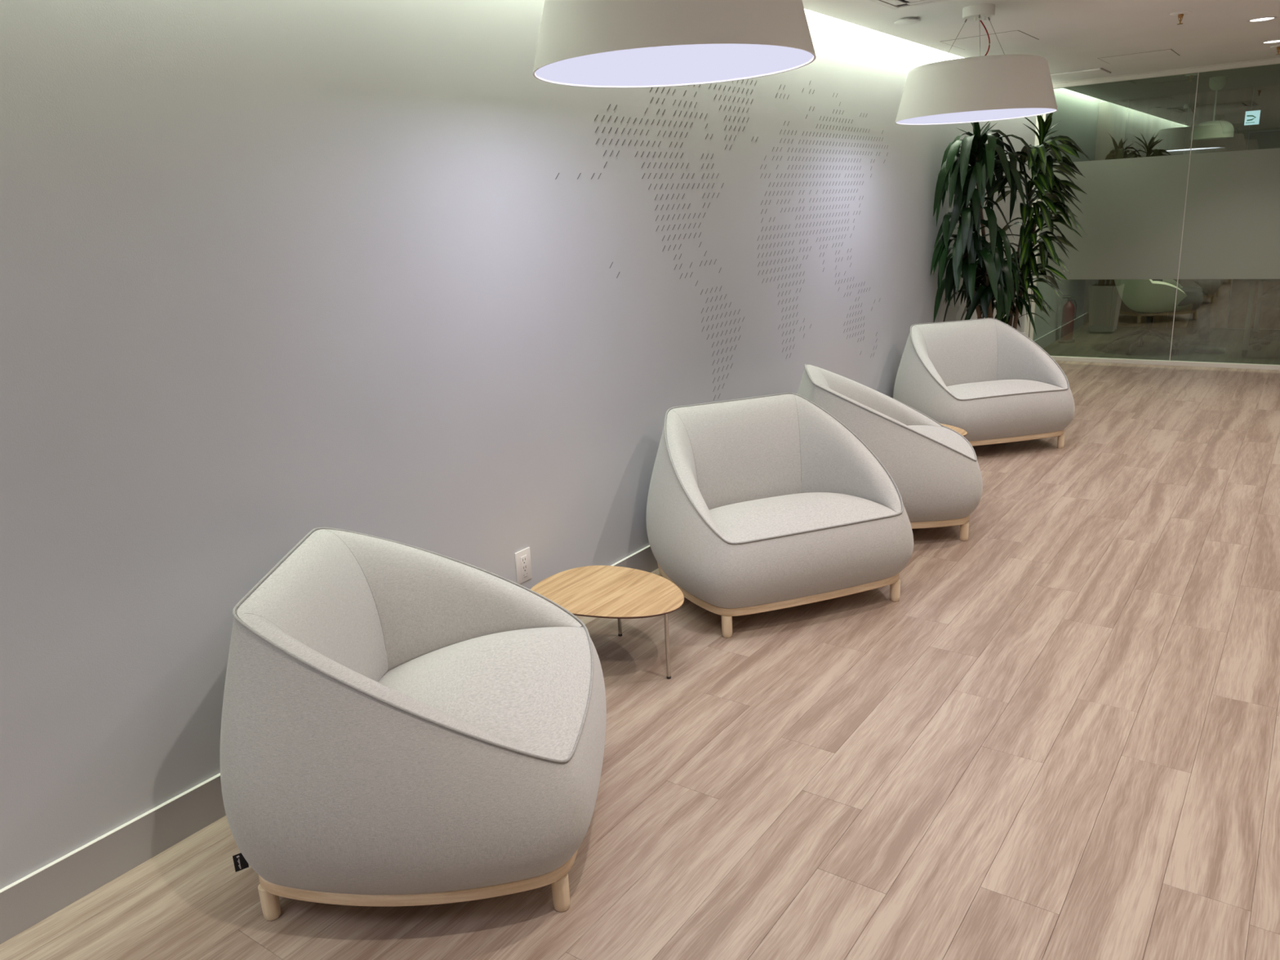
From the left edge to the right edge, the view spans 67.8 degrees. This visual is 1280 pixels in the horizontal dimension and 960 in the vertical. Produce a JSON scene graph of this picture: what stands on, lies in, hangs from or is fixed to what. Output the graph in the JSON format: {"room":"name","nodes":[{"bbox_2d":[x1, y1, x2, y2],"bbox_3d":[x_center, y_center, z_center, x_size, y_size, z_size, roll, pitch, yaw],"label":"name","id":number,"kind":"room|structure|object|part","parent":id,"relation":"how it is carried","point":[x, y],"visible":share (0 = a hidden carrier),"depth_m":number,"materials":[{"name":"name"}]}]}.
{"room":"office waiting area","nodes":[
{"label":"office waiting area","id":0,"kind":"room"},
{"bbox_2d":[0,0,1100,889],"bbox_3d":[0.696,-1.260,5.123,0.148,2.900,16.100,8,19,35],"label":"wall","id":1,"kind":"structure","parent":0,"point":[273,273],"depth_m":2.86,"materials":[{"name":"paint"}]},
{"bbox_2d":[0,545,658,944],"bbox_3d":[0.035,0.368,4.368,0.012,0.126,13.050,8,19,35],"label":"baseboard","id":2,"kind":"structure","parent":1,"relation":"attached to","point":[48,891],"depth_m":2.47,"materials":[{"name":"paint"}]},
{"bbox_2d":[514,546,532,583],"bbox_3d":[-0.448,0.330,3.669,0.009,0.127,0.082,8,19,35],"label":"wall outlet","id":3,"kind":"object","parent":1,"relation":"attached to","point":[522,557],"visible":0.94,"depth_m":3.66,"materials":[{"name":"white plastic"}]},
{"bbox_2d":[520,555,528,579],"bbox_3d":[-0.445,0.337,3.669,0.003,0.092,0.034,8,19,35],"label":"socket","id":4,"kind":"object","parent":3,"relation":"attached to","point":[523,558],"depth_m":3.67,"materials":[{"name":"white plastic"}]},
{"bbox_2d":[555,79,888,399],"bbox_3d":[0.656,-1.237,4.940,0.001,1.634,3.319,8,19,35],"label":"decal","id":5,"kind":"object","parent":1,"relation":"attached to","point":[743,79],"visible":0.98,"depth_m":4.87,"materials":[{"name":"grey paint"}]},
{"bbox_2d":[1033,315,1084,348],"bbox_3d":[4.612,-1.610,10.534,0.012,0.128,2.690,8,19,35],"label":"baseboard","id":6,"kind":"structure","parent":1,"relation":"attached to","point":[1052,336],"depth_m":10.39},
{"bbox_2d":[1023,58,1279,370],"bbox_3d":[5.876,-2.124,7.663,5.212,2.540,0.060,8,19,35],"label":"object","id":7,"kind":"structure","parent":1,"relation":"in","point":[1133,209],"depth_m":8.44,"materials":[{"name":"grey glass"}]},
{"bbox_2d":[1052,57,1279,84],"bbox_3d":[5.825,-3.325,7.258,5.115,0.006,0.030,8,19,35],"label":"trim","id":8,"kind":"structure","parent":1,"relation":"attached to","point":[1277,57],"depth_m":8.15,"materials":[{"name":"grey metal"}]},
{"bbox_2d":[0,325,1279,959],"bbox_3d":[2.953,0.417,3.986,5.212,0.060,15.800,8,19,35],"label":"floor","id":9,"kind":"structure","parent":0,"point":[1059,739],"depth_m":2.81,"materials":[{"name":"beige"}]},
{"bbox_2d":[219,527,606,920],"bbox_3d":[-0.561,0.571,2.561,0.929,0.774,1.039,-3,16,0],"label":"armchair","id":10,"kind":"object","parent":9,"relation":"on","point":[402,724],"visible":1,"depth_m":2.16,"materials":[{"name":"grey fabric"}]},
{"bbox_3d":[-0.895,1.018,2.303,0.042,0.089,0.042,-3,16,0],"label":"leg","id":11,"kind":"part","parent":10,"relation":"part of","materials":[{"name":"brown wood"}]},
{"bbox_3d":[-0.838,0.433,2.519,0.172,0.449,0.608,-3,16,0],"label":"backrest","id":12,"kind":"part","parent":10,"relation":"part of","materials":[{"name":"fabric"}]},
{"bbox_3d":[-0.548,0.519,2.167,0.732,0.446,0.144,0,16,11],"label":"armrest","id":13,"kind":"part","parent":10,"relation":"part of","materials":[{"name":"fabric"}]},
{"bbox_3d":[-0.550,0.842,2.637,0.812,0.034,0.933,-3,16,0],"label":"frame","id":14,"kind":"part","parent":10,"relation":"part of","materials":[{"name":"brown wood"}]},
{"bbox_3d":[-0.554,0.321,2.870,0.732,0.446,0.144,-6,16,-11],"label":"armrest","id":15,"kind":"part","parent":10,"relation":"part of","materials":[{"name":"fabric"}]},
{"bbox_3d":[-0.455,0.568,2.561,0.648,0.104,0.758,-3,16,0],"label":"seat","id":16,"kind":"part","parent":10,"relation":"part of","materials":[{"name":"fabric"}]},
{"bbox_3d":[-0.190,0.986,2.282,0.042,0.089,0.042,-3,16,0],"label":"leg","id":17,"kind":"part","parent":10,"relation":"part of","materials":[{"name":"brown wood"}]},
{"bbox_2d":[530,565,684,679],"bbox_3d":[-0.104,0.538,3.533,0.603,0.265,0.470,8,19,35],"label":"side table","id":18,"kind":"object","parent":9,"relation":"on","point":[611,592],"visible":0.89,"depth_m":3.48,"materials":[{"name":"brown wood"}]},
{"bbox_3d":[-0.084,0.491,3.718,0.014,0.252,0.014,8,19,35],"label":"leg","id":19,"kind":"part","parent":18,"relation":"part of","materials":[{"name":"silver metal"}]},
{"bbox_3d":[0.097,0.584,3.355,0.014,0.252,0.014,8,19,35],"label":"leg","id":20,"kind":"part","parent":18,"relation":"part of","materials":[{"name":"silver metal"}]},
{"bbox_2d":[645,392,913,637],"bbox_3d":[0.555,0.097,4.036,1.039,0.774,0.929,-9,17,-19],"label":"armchair","id":21,"kind":"object","parent":9,"relation":"on","point":[766,503],"visible":0.99,"depth_m":3.83,"materials":[{"name":"fabric"}]},
{"bbox_3d":[0.212,0.003,3.858,0.144,0.446,0.732,-5,16,-8],"label":"armrest","id":22,"kind":"part","parent":21,"relation":"part of","materials":[{"name":"fabric"}]},
{"bbox_3d":[0.337,0.563,3.685,0.042,0.089,0.042,-9,17,-19],"label":"leg","id":23,"kind":"part","parent":21,"relation":"part of","materials":[{"name":"brown wood"}]},
{"bbox_3d":[0.452,-0.118,4.237,0.608,0.449,0.172,-9,17,-19],"label":"backrest","id":24,"kind":"part","parent":21,"relation":"part of","materials":[{"name":"fabric"}]},
{"bbox_3d":[0.568,0.367,4.115,0.933,0.034,0.812,-9,17,-19],"label":"frame","id":25,"kind":"part","parent":21,"relation":"part of","materials":[{"name":"brown wood"}]},
{"bbox_3d":[0.592,0.125,3.940,0.758,0.104,0.648,-9,17,-19],"label":"seat","id":26,"kind":"part","parent":21,"relation":"part of","materials":[{"name":"fabric"}]},
{"bbox_3d":[0.895,-0.100,4.096,0.144,0.446,0.732,-12,18,-30],"label":"armrest","id":27,"kind":"part","parent":21,"relation":"part of","materials":[{"name":"fabric"}]},
{"bbox_3d":[1.055,0.455,3.936,0.042,0.089,0.042,-9,17,-19],"label":"leg","id":28,"kind":"part","parent":21,"relation":"part of","materials":[{"name":"brown wood"}]},
{"bbox_2d":[796,364,982,541],"bbox_3d":[1.228,-0.179,4.891,0.929,0.774,1.039,-1,16,6],"label":"armchair","id":29,"kind":"object","parent":9,"relation":"on","point":[935,469],"visible":0.68,"depth_m":4.44,"materials":[{"name":"fabric"}]},
{"bbox_3d":[0.953,-0.324,4.876,0.172,0.449,0.608,-1,16,6],"label":"backrest","id":30,"kind":"part","parent":29,"relation":"part of","materials":[{"name":"fabric"}]},
{"bbox_3d":[1.272,-0.430,5.197,0.732,0.446,0.144,-4,16,-5],"label":"armrest","id":31,"kind":"part","parent":29,"relation":"part of","materials":[{"name":"fabric"}]},
{"bbox_3d":[1.205,-0.230,4.497,0.732,0.446,0.144,2,16,17],"label":"armrest","id":32,"kind":"part","parent":29,"relation":"part of","materials":[{"name":"fabric"}]},
{"bbox_3d":[1.240,0.092,4.968,0.812,0.034,0.933,-1,16,6],"label":"frame","id":33,"kind":"part","parent":29,"relation":"part of","materials":[{"name":"brown wood"}]},
{"bbox_3d":[1.334,-0.179,4.881,0.648,0.104,0.758,-1,16,6],"label":"seat","id":34,"kind":"part","parent":29,"relation":"part of","materials":[{"name":"fabric"}]},
{"bbox_3d":[1.560,0.247,4.580,0.042,0.089,0.042,-1,16,6],"label":"leg","id":35,"kind":"part","parent":29,"relation":"part of","materials":[{"name":"brown wood"}]},
{"bbox_2d":[937,423,967,436],"bbox_3d":[1.655,-0.173,5.729,0.603,0.265,0.470,8,19,35],"label":"side table","id":36,"kind":"object","parent":9,"relation":"on","point":[961,431],"visible":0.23,"depth_m":5.64,"materials":[{"name":"brown wood"}]},
{"bbox_2d":[893,318,1075,448],"bbox_3d":[2.241,-0.627,6.293,1.039,0.774,0.929,-6,16,-12],"label":"armchair","id":37,"kind":"object","parent":9,"relation":"on","point":[986,379],"visible":0.88,"depth_m":6.12,"materials":[{"name":"fabric"}]},
{"bbox_3d":[1.882,-0.733,6.159,0.144,0.446,0.732,-3,16,-1],"label":"armrest","id":38,"kind":"part","parent":37,"relation":"part of","materials":[{"name":"fabric"}]},
{"bbox_3d":[2.172,-0.847,6.503,0.608,0.449,0.172,-6,16,-12],"label":"backrest","id":39,"kind":"part","parent":37,"relation":"part of","materials":[{"name":"fabric"}]},
{"bbox_3d":[2.266,-0.598,6.194,0.758,0.104,0.648,-6,16,-12],"label":"seat","id":40,"kind":"part","parent":37,"relation":"part of","materials":[{"name":"fabric"}]},
{"bbox_3d":[2.255,-0.357,6.372,0.933,0.034,0.812,-6,16,-12],"label":"frame","id":41,"kind":"part","parent":37,"relation":"part of","materials":[{"name":"brown wood"}]},
{"bbox_3d":[2.593,-0.813,6.309,0.144,0.446,0.732,-10,17,-23],"label":"armrest","id":42,"kind":"part","parent":37,"relation":"part of","materials":[{"name":"fabric"}]},
{"bbox_3d":[2.712,-0.251,6.134,0.042,0.089,0.042,-6,16,-12],"label":"leg","id":43,"kind":"part","parent":37,"relation":"part of","materials":[{"name":"brown wood"}]},
{"bbox_2d":[1057,294,1076,342],"bbox_3d":[4.645,-1.751,10.330,0.176,0.505,0.176,8,19,35],"label":"fire extinguisher","id":44,"kind":"object","parent":9,"relation":"on","point":[1068,309],"visible":0.97,"depth_m":10.30,"materials":[{"name":"red metal"}]},
{"bbox_2d":[1106,279,1191,355],"bbox_3d":[5.059,-1.725,9.450,0.721,0.889,0.728,6,18,28],"label":"swivel chair","id":45,"kind":"object","parent":9,"relation":"on","point":[1153,298],"visible":0.9,"depth_m":9.26,"materials":[{"name":"grey"}]},
{"bbox_3d":[4.936,-1.450,9.624,0.325,0.167,0.073,6,18,28],"label":"arm","id":46,"kind":"part","parent":45,"relation":"part of","materials":[{"name":"grey"}]},
{"bbox_3d":[4.947,-1.395,9.427,0.165,0.167,0.303,6,18,28],"label":"arm","id":47,"kind":"part","parent":45,"relation":"part of","materials":[{"name":"grey"}]},
{"bbox_3d":[5.146,-1.389,9.367,0.048,0.167,0.327,-9,17,-19],"label":"arm","id":48,"kind":"part","parent":45,"relation":"part of","materials":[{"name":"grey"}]},
{"bbox_3d":[5.261,-1.442,9.533,0.327,0.167,0.048,-4,16,-2],"label":"arm","id":49,"kind":"part","parent":45,"relation":"part of","materials":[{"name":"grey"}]},
{"bbox_2d":[1241,279,1279,357],"bbox_3d":[6.550,-1.589,8.967,1.470,0.738,1.500,8,19,35],"label":"meeting table","id":50,"kind":"object","parent":9,"relation":"on","point":[1246,344],"visible":0.8,"depth_m":8.84,"materials":[{"name":"grey"}]},
{"bbox_3d":[5.642,-1.524,8.813,0.044,0.639,0.060,8,19,35],"label":"leg","id":51,"kind":"part","parent":50,"relation":"part of","materials":[{"name":"grey"}]},
{"bbox_3d":[6.404,-1.854,9.840,0.044,0.639,0.060,8,19,35],"label":"leg","id":52,"kind":"part","parent":50,"relation":"part of","materials":[{"name":"grey"}]},
{"bbox_2d":[1252,285,1279,351],"bbox_3d":[6.327,-1.606,9.127,0.721,0.706,0.728,8,19,35],"label":"swivel chair","id":53,"kind":"object","parent":9,"relation":"on","point":[1271,298],"visible":0.9,"depth_m":9.15,"materials":[{"name":"grey"}]},
{"bbox_3d":[6.154,-1.401,9.220,0.327,0.167,0.048,0,16,10],"label":"arm","id":54,"kind":"part","parent":53,"relation":"part of","materials":[{"name":"grey"}]},
{"bbox_3d":[2.829,-0.886,7.544,0.320,0.535,0.320,8,19,35],"label":"planter","id":55,"kind":"object","parent":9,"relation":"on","visible":0},
{"bbox_2d":[930,120,1039,335],"bbox_3d":[2.560,-1.812,6.915,0.671,1.741,0.978,8,19,35],"label":"plant","id":56,"kind":"object","parent":55,"relation":"in","point":[973,256],"visible":0.96,"depth_m":6.71,"materials":[{"name":"green plant"}]},
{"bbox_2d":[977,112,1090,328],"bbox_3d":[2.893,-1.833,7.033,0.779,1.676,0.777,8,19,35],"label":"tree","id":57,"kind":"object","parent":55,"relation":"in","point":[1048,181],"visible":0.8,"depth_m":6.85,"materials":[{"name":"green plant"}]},
{"bbox_2d":[801,0,1279,83],"bbox_3d":[2.025,-1.817,2.196,5.212,0.220,13.060,8,19,35],"label":"ceiling","id":58,"kind":"structure","parent":0,"point":[1072,35],"depth_m":5.77,"materials":[{"name":"paint"}]},
{"bbox_2d":[532,0,816,88],"bbox_3d":[0.084,-1.467,2.721,0.824,0.540,0.824,8,19,35],"label":"pendant lamp","id":59,"kind":"object","parent":58,"relation":"hanging from","point":[585,43],"visible":1,"depth_m":2.53,"materials":[{"name":"fabric"}]},
{"bbox_2d":[535,44,813,85],"bbox_3d":[0.098,-1.215,2.792,0.811,0.008,0.811,8,19,35],"label":"diffuser","id":60,"kind":"object","parent":59,"relation":"attached to","point":[582,64],"depth_m":2.77,"materials":[{"name":"white plastic"}]},
{"bbox_2d":[893,17,920,25],"bbox_3d":[1.462,-2.511,5.208,0.140,0.018,0.140,8,19,35],"label":"ceiling speaker cover","id":61,"kind":"object","parent":58,"relation":"attached to","point":[910,20],"visible":1,"depth_m":5.18,"materials":[{"name":"paint"}]},
{"bbox_2d":[868,0,949,9],"bbox_3d":[1.409,-2.236,4.236,0.930,0.014,0.930,8,19,35],"label":"air conditioner","id":62,"kind":"object","parent":58,"relation":"attached to","point":[893,4],"visible":1,"depth_m":4.71,"materials":[{"name":"white plastic"}]},
{"bbox_2d":[905,0,920,2],"bbox_3d":[1.409,-2.234,4.237,0.670,0.010,0.670,8,19,35],"label":"grille","id":63,"kind":"object","parent":62,"relation":"attached to","point":[910,1],"depth_m":4.65,"materials":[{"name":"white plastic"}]},
{"bbox_2d":[894,3,1057,124],"bbox_3d":[1.782,-2.210,5.042,0.824,0.540,0.824,8,19,35],"label":"pendant lamp","id":64,"kind":"object","parent":58,"relation":"hanging from","point":[985,88],"visible":1,"depth_m":4.79,"materials":[{"name":"fabric"}]},
{"bbox_2d":[896,107,1055,124],"bbox_3d":[1.796,-1.958,5.112,0.811,0.008,0.811,8,19,35],"label":"diffuser","id":65,"kind":"object","parent":64,"relation":"attached to","point":[931,115],"depth_m":5.11,"materials":[{"name":"white plastic"}]},
{"bbox_3d":[1.789,-2.077,5.079,0.824,0.264,0.824,8,19,35],"label":"lamp shade","id":66,"kind":"part","parent":64,"relation":"part of","materials":[{"name":"fabric"}]},
{"bbox_3d":[1.808,-2.305,5.007,0.067,0.217,0.011,0,16,10],"label":"cord","id":67,"kind":"part","parent":64,"relation":"part of","materials":[{"name":"red plastic"}]},
{"bbox_2d":[941,30,1039,49],"bbox_3d":[2.234,-2.804,6.075,0.475,0.002,0.505,8,19,35],"label":"access panel","id":68,"kind":"object","parent":58,"relation":"attached to","point":[1016,36],"visible":0.98,"depth_m":6.05,"materials":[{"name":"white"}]},
{"bbox_2d":[1050,67,1111,79],"bbox_3d":[3.701,-3.437,8.065,0.460,0.012,0.430,8,19,35],"label":"access panel","id":69,"kind":"object","parent":58,"relation":"attached to","point":[1094,72],"visible":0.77,"depth_m":8.01,"materials":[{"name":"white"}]},
{"bbox_2d":[1097,48,1179,64],"bbox_3d":[3.786,-3.209,7.221,0.490,0.002,0.480,8,19,35],"label":"access panel","id":70,"kind":"object","parent":58,"relation":"attached to","point":[1163,53],"visible":1,"depth_m":7.20,"materials":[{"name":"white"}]},
{"bbox_2d":[1169,10,1191,24],"bbox_3d":[3.102,-2.649,5.464,0.110,0.059,0.110,8,19,35],"label":"sprinkler head","id":71,"kind":"object","parent":58,"relation":"attached to","point":[1180,14],"visible":1,"depth_m":5.45},
{"bbox_2d":[1247,16,1277,22],"bbox_3d":[3.796,-2.811,5.810,0.156,0.005,0.156,8,19,35],"label":"recessed light","id":72,"kind":"object","parent":58,"relation":"in","point":[1268,18],"visible":1,"depth_m":5.81,"materials":[{"name":"white plastic"}]},
{"bbox_2d":[1261,39,1279,44],"bbox_3d":[4.512,-3.120,6.774,0.156,0.005,0.156,8,19,35],"label":"recessed light","id":73,"kind":"object","parent":58,"relation":"in","point":[1277,40],"visible":1,"depth_m":6.78,"materials":[{"name":"white plastic"}]},
{"bbox_2d":[1270,44,1279,54],"bbox_3d":[4.716,-3.175,7.030,0.110,0.059,0.110,8,19,35],"label":"sprinkler head","id":74,"kind":"object","parent":58,"relation":"attached to","point":[1277,46],"visible":1,"depth_m":7.02},
{"bbox_2d":[1064,64,1279,102],"bbox_3d":[6.600,-3.784,8.361,5.212,0.200,2.690,8,19,35],"label":"ceiling","id":75,"kind":"structure","parent":0,"point":[1266,75],"depth_m":9.38,"materials":[{"name":"grey paint"}]},
{"bbox_2d":[1184,73,1198,81],"bbox_3d":[4.973,-3.626,8.585,0.110,0.059,0.110,8,19,35],"label":"sprinkler head","id":76,"kind":"object","parent":75,"relation":"attached to","point":[1191,76],"visible":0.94,"depth_m":8.57},
{"bbox_2d":[1190,75,1234,140],"bbox_3d":[5.429,-3.511,8.990,0.356,0.545,0.356,8,19,35],"label":"dome pendant lamp","id":77,"kind":"object","parent":75,"relation":"hanging from","point":[1211,130],"visible":0.99,"depth_m":8.91,"materials":[{"name":"metal"}]},
{"bbox_3d":[5.439,-3.326,9.042,0.356,0.160,0.356,8,19,35],"label":"lamp shade","id":78,"kind":"part","parent":77,"relation":"part of","materials":[{"name":"ceramic"}]},
{"bbox_3d":[5.428,-3.542,8.981,0.013,0.300,0.013,1,16,13],"label":"rod","id":79,"kind":"part","parent":77,"relation":"part of","materials":[{"name":"metal"}]},
{"bbox_2d":[1083,84,1279,329],"bbox_3d":[7.497,-2.818,9.845,5.209,2.650,0.170,8,19,35],"label":"wall","id":80,"kind":"structure","parent":0,"point":[1159,126],"depth_m":10.69,"materials":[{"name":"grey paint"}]},
{"bbox_3d":[5.455,-3.090,11.176,0.306,2.540,0.020,8,19,35],"label":"wall panel","id":81,"kind":"part","parent":80,"relation":"part of","materials":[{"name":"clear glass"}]},
{"bbox_3d":[5.827,-3.037,10.918,0.594,2.540,0.020,8,19,35],"label":"wall panel","id":82,"kind":"part","parent":80,"relation":"part of","materials":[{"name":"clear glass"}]},
{"bbox_3d":[6.315,-2.967,10.578,0.591,2.540,0.020,8,19,35],"label":"wall panel","id":83,"kind":"part","parent":80,"relation":"part of","materials":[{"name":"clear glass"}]},
{"bbox_2d":[1244,110,1261,125],"bbox_3d":[6.490,-3.836,10.084,0.136,0.144,0.112,8,19,35],"label":"exit sign","id":84,"kind":"object","parent":80,"relation":"attached to","point":[1252,117],"visible":1,"depth_m":10.05,"materials":[{"name":"white plastic"}]},
{"bbox_2d":[1226,130,1279,329],"bbox_3d":[6.918,-2.657,10.193,0.880,2.080,0.073,8,19,35],"label":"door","id":85,"kind":"structure","parent":80,"relation":"in","point":[1269,318],"depth_m":10.50,"materials":[{"name":"brown wood"}]},
{"bbox_3d":[6.870,-3.886,9.871,0.890,0.447,0.020,8,19,35],"label":"wall panel","id":86,"kind":"part","parent":80,"relation":"part of","materials":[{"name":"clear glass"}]}
]}

